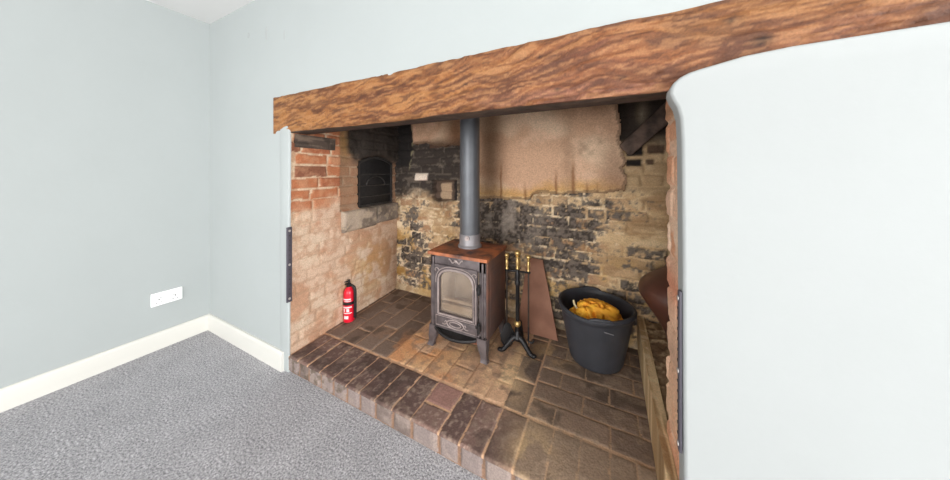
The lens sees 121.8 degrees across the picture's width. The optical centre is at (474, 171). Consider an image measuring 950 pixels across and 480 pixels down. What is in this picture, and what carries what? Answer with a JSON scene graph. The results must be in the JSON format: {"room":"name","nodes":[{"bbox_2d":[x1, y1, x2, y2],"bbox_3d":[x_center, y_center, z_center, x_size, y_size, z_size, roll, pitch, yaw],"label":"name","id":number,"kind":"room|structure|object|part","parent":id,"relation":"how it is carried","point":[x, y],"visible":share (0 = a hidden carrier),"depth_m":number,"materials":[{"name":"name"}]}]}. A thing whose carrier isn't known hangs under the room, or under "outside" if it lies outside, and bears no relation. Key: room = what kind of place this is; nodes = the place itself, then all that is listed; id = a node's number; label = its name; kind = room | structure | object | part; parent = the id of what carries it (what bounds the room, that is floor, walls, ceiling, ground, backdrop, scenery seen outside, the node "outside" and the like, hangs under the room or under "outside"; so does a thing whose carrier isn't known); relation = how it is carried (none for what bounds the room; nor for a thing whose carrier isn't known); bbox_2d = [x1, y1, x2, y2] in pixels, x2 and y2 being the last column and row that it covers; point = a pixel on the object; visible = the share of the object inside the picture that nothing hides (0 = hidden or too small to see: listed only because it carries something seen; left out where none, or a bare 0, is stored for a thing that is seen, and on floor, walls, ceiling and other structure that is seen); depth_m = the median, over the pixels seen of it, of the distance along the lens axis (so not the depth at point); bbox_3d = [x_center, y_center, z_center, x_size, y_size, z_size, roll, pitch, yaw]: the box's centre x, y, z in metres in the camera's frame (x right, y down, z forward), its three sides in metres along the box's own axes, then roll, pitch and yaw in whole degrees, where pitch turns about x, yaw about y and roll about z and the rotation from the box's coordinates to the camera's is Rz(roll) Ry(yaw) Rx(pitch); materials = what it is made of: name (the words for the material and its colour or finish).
{"room":"traditional dwelling","nodes":[
{"label":"traditional dwelling","id":0,"kind":"room"},
{"bbox_2d":[0,0,209,387],"bbox_3d":[-3.206,0.033,-0.254,0.100,2.335,5.332,0,0,26],"label":"wall","id":1,"kind":"structure","parent":0,"point":[105,104],"depth_m":1.57,"materials":[{"name":"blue paint"}]},
{"bbox_2d":[0,313,209,412],"bbox_3d":[-3.153,1.143,-0.280,0.018,0.115,5.132,0,0,26],"label":"baseboard","id":2,"kind":"structure","parent":1,"relation":"attached to","point":[24,391],"depth_m":1.55,"materials":[{"name":"white wood"}]},
{"bbox_2d":[151,286,181,307],"bbox_3d":[-2.126,0.862,1.827,0.016,0.087,0.147,0,0,26],"label":"wall socket","id":3,"kind":"object","parent":1,"relation":"attached to","point":[167,296],"visible":1,"depth_m":1.82,"materials":[{"name":"white plastic"}]},
{"bbox_2d":[147,0,253,23],"bbox_3d":[0.308,-1.185,-1.968,7.920,0.100,5.332,0,0,26],"label":"ceiling","id":4,"kind":"structure","parent":0,"point":[207,11],"depth_m":1.82,"materials":[{"name":"white paint"}]},
{"bbox_2d":[0,330,484,479],"bbox_3d":[0.312,1.250,-1.959,7.920,0.100,5.352,0,0,26],"label":"floor","id":5,"kind":"structure","parent":0,"point":[200,406],"depth_m":1.23,"materials":[{"name":"grey carpet"}]},
{"bbox_2d":[289,288,656,479],"bbox_3d":[-0.084,1.147,1.623,1.974,0.106,0.985,0,0,26],"label":"hearth","id":6,"kind":"object","parent":5,"relation":"on","point":[515,416],"visible":0.94,"depth_m":1.31,"materials":[{"name":"brown brick"}]},
{"bbox_2d":[343,279,356,322],"bbox_3d":[-0.933,0.944,1.954,0.116,0.303,0.079,0,0,44],"label":"fire extinguisher","id":7,"kind":"object","parent":6,"relation":"on","point":[350,292],"visible":0.99,"depth_m":1.93,"materials":[{"name":"red metal"}]},
{"bbox_2d":[427,239,506,364],"bbox_3d":[-0.050,0.796,1.730,0.418,0.594,0.395,0,0,26],"label":"wood stove","id":8,"kind":"object","parent":6,"relation":"on","point":[468,286],"visible":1,"depth_m":1.63,"materials":[{"name":"grey metal"}]},
{"bbox_3d":[-0.260,1.029,1.692,0.074,0.128,0.064,0,0,26],"label":"leg","id":9,"kind":"part","parent":8,"relation":"part of","materials":[{"name":"grey metal"}]},
{"bbox_3d":[-0.122,0.921,1.597,0.276,0.065,0.005,0,0,26],"label":"panel moulding","id":10,"kind":"part","parent":8,"relation":"part of","materials":[{"name":"metal"}]},
{"bbox_3d":[-0.116,0.767,1.609,0.297,0.382,0.024,0,0,26],"label":"door","id":11,"kind":"part","parent":8,"relation":"part of","materials":[{"name":"grey metal"}]},
{"bbox_3d":[-0.043,0.509,1.744,0.414,0.020,0.344,0,0,26],"label":"plate","id":12,"kind":"part","parent":8,"relation":"part of","materials":[{"name":"metal"}]},
{"bbox_2d":[458,118,481,249],"bbox_3d":[-0.036,-0.223,1.778,0.160,1.450,0.165,0,0,26],"label":"flue pipe","id":13,"kind":"object","parent":8,"relation":"on","point":[469,236],"visible":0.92,"depth_m":1.72,"materials":[{"name":"grey metal"}]},
{"bbox_3d":[0.050,1.029,1.541,0.074,0.128,0.064,0,0,26],"label":"leg","id":14,"kind":"part","parent":8,"relation":"part of","materials":[{"name":"grey metal"}]},
{"bbox_3d":[0.134,0.754,1.666,0.014,0.467,0.307,0,0,26],"label":"panel","id":15,"kind":"part","parent":8,"relation":"part of","materials":[{"name":"brown metal"}]},
{"bbox_3d":[0.178,1.029,1.803,0.074,0.128,0.064,0,0,26],"label":"leg","id":16,"kind":"part","parent":8,"relation":"part of","materials":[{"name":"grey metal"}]},
{"bbox_2d":[497,250,536,358],"bbox_3d":[0.272,0.787,1.653,0.236,0.618,0.172,0,0,18],"label":"stand","id":17,"kind":"object","parent":6,"relation":"on","point":[516,336],"visible":1,"depth_m":1.61,"materials":[{"name":"black paint"}]},
{"bbox_2d":[500,253,513,346],"bbox_3d":[0.199,0.785,1.635,0.096,0.568,0.040,0,0,-9],"label":"shovel","id":18,"kind":"object","parent":17,"relation":"hanging from","point":[507,331],"visible":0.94,"depth_m":1.63,"materials":[{"name":"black metal"}]},
{"bbox_3d":[0.198,0.552,1.640,0.029,0.102,0.029,0,0,26],"label":"handle","id":19,"kind":"part","parent":18,"relation":"part of","materials":[{"name":"gold metal"}]},
{"bbox_2d":[515,252,523,336],"bbox_3d":[0.278,0.771,1.672,0.060,0.540,0.059,0,0,26],"label":"brush","id":20,"kind":"object","parent":17,"relation":"hanging from","point":[521,326],"visible":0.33,"depth_m":1.66,"materials":[{"name":"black metal"}]},
{"bbox_2d":[526,255,534,344],"bbox_3d":[0.334,0.774,1.594,0.053,0.544,0.029,0,0,26],"label":"poker","id":21,"kind":"object","parent":17,"relation":"hanging from","point":[528,257],"visible":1,"depth_m":1.59,"materials":[{"name":"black metal"}]},
{"bbox_3d":[0.323,0.552,1.599,0.029,0.102,0.029,0,0,26],"label":"handle","id":22,"kind":"part","parent":21,"relation":"part of","materials":[{"name":"gold metal"}]},
{"bbox_2d":[520,258,557,340],"bbox_3d":[0.444,0.860,1.837,0.278,0.472,0.154,0,0,26],"label":"board","id":23,"kind":"object","parent":6,"relation":"on","point":[541,317],"visible":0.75,"depth_m":1.82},
{"bbox_2d":[558,286,636,373],"bbox_3d":[0.710,0.926,1.558,0.420,0.332,0.423,0,0,26],"label":"bucket","id":24,"kind":"object","parent":6,"relation":"on","point":[600,346],"visible":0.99,"depth_m":1.42,"materials":[{"name":"grey plastic"}]},
{"bbox_3d":[0.765,0.773,1.750,0.122,0.027,0.025,0,0,16],"label":"handle","id":25,"kind":"part","parent":24,"relation":"part of","materials":[{"name":"black plastic"}]},
{"bbox_2d":[569,298,622,320],"bbox_3d":[0.707,0.879,1.539,0.308,0.259,0.275,0,0,26],"label":"sack","id":26,"kind":"object","parent":24,"relation":"in","point":[589,308],"visible":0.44,"depth_m":1.49,"materials":[{"name":"fabric"}]},
{"bbox_3d":[0.655,0.773,1.367,0.122,0.027,0.024,0,0,16],"label":"handle","id":27,"kind":"part","parent":24,"relation":"part of","materials":[{"name":"black rubber"}]},
{"bbox_2d":[637,316,678,479],"bbox_3d":[0.804,0.996,1.206,0.036,0.192,1.001,0,0,27],"label":"edging","id":28,"kind":"object","parent":6,"relation":"on","point":[665,466],"visible":0.99,"depth_m":1.04,"materials":[{"name":"brown wood"}]},
{"bbox_2d":[290,126,399,353],"bbox_3d":[-0.950,0.060,2.083,0.139,2.120,1.030,0,0,22],"label":"wall","id":29,"kind":"structure","parent":0,"point":[324,183],"depth_m":1.86,"materials":[{"name":"orange brick"}]},
{"bbox_2d":[286,227,291,302],"bbox_3d":[-1.106,0.551,1.575,0.010,0.447,0.032,0,0,26],"label":"strip","id":30,"kind":"object","parent":29,"relation":"attached to","point":[288,229],"visible":1,"depth_m":1.57,"materials":[{"name":"grey metal"}]},
{"bbox_2d":[294,134,335,150],"bbox_3d":[-1.078,-0.193,1.756,0.082,0.082,0.285,0,0,22],"label":"bearer","id":31,"kind":"object","parent":29,"relation":"attached to","point":[302,141],"visible":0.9,"depth_m":1.72,"materials":[{"name":"brown wood"}]},
{"bbox_2d":[341,206,376,232],"bbox_3d":[-0.918,0.368,2.085,0.091,0.153,0.333,0,0,22],"label":"ledge stone","id":32,"kind":"object","parent":29,"relation":"attached to","point":[364,217],"visible":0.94,"depth_m":2.04,"materials":[{"name":"beige stone"}]},
{"bbox_2d":[357,157,391,207],"bbox_3d":[-0.871,0.079,2.312,0.032,0.418,0.406,0,0,22],"label":"door","id":33,"kind":"structure","parent":29,"relation":"attached to","point":[374,176],"depth_m":2.29,"materials":[{"name":"black metal"}]},
{"bbox_2d":[374,202,397,222],"bbox_3d":[-0.802,0.361,2.375,0.090,0.147,0.283,0,0,22],"label":"ledge stone","id":34,"kind":"object","parent":29,"relation":"attached to","point":[388,211],"visible":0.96,"depth_m":2.34,"materials":[{"name":"grey stone"}]},
{"bbox_2d":[210,0,721,372],"bbox_3d":[1.454,0.033,0.381,7.920,2.335,0.104,0,0,26],"label":"wall","id":35,"kind":"structure","parent":0,"point":[261,51],"depth_m":1.60,"materials":[{"name":"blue paint"}]},
{"bbox_2d":[208,314,284,371],"bbox_3d":[-1.597,1.143,1.806,0.985,0.115,0.018,0,0,26],"label":"baseboard","id":36,"kind":"structure","parent":35,"relation":"attached to","point":[267,353],"depth_m":1.75,"materials":[{"name":"white wood"}]},
{"bbox_2d":[273,0,949,134],"bbox_3d":[0.120,-0.347,1.033,3.000,0.228,0.138,0,0,26],"label":"mantel beam","id":37,"kind":"structure","parent":35,"relation":"attached to","point":[639,59],"depth_m":0.84,"materials":[{"name":"brown wood"}]},
{"bbox_2d":[644,319,669,420],"bbox_3d":[1.012,1.044,1.105,0.470,0.282,1.010,0,0,26],"label":"wall","id":38,"kind":"structure","parent":35,"relation":"attached to","point":[658,341],"depth_m":1.34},
{"bbox_2d":[638,255,669,340],"bbox_3d":[1.080,0.678,1.365,0.406,0.440,0.406,0,0,26],"label":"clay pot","id":39,"kind":"object","parent":38,"relation":"on","point":[653,285],"visible":0.23,"depth_m":1.34,"materials":[{"name":"brown ceramic"}]},
{"bbox_2d":[665,100,678,478],"bbox_3d":[0.839,0.470,0.739,0.471,1.460,0.234,0,0,26],"label":"jamb","id":40,"kind":"structure","parent":35,"relation":"attached to","point":[671,139],"depth_m":0.86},
{"bbox_2d":[677,289,681,453],"bbox_3d":[0.568,0.551,0.734,0.010,0.447,0.018,0,0,26],"label":"strip","id":41,"kind":"object","parent":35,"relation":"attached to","point":[679,296],"visible":1,"depth_m":0.73,"materials":[{"name":"grey metal"}]},
{"bbox_2d":[395,99,669,349],"bbox_3d":[0.367,0.060,2.007,2.500,2.120,0.119,0,0,26],"label":"wall","id":42,"kind":"structure","parent":0,"point":[558,188],"depth_m":1.87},
{"bbox_2d":[620,102,667,154],"bbox_3d":[1.066,-0.281,1.580,0.358,0.359,0.092,0,0,34],"label":"brace","id":43,"kind":"object","parent":42,"relation":"attached to","point":[649,128],"visible":0.55,"depth_m":1.57,"materials":[{"name":"brown wood"}]},
{"bbox_2d":[666,22,949,479],"bbox_3d":[2.726,0.412,-0.302,4.835,1.575,0.057,0,0,26],"label":"wall pier","id":44,"kind":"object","parent":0,"point":[813,179],"visible":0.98,"depth_m":0.61,"materials":[{"name":"white paint"}]}
]}

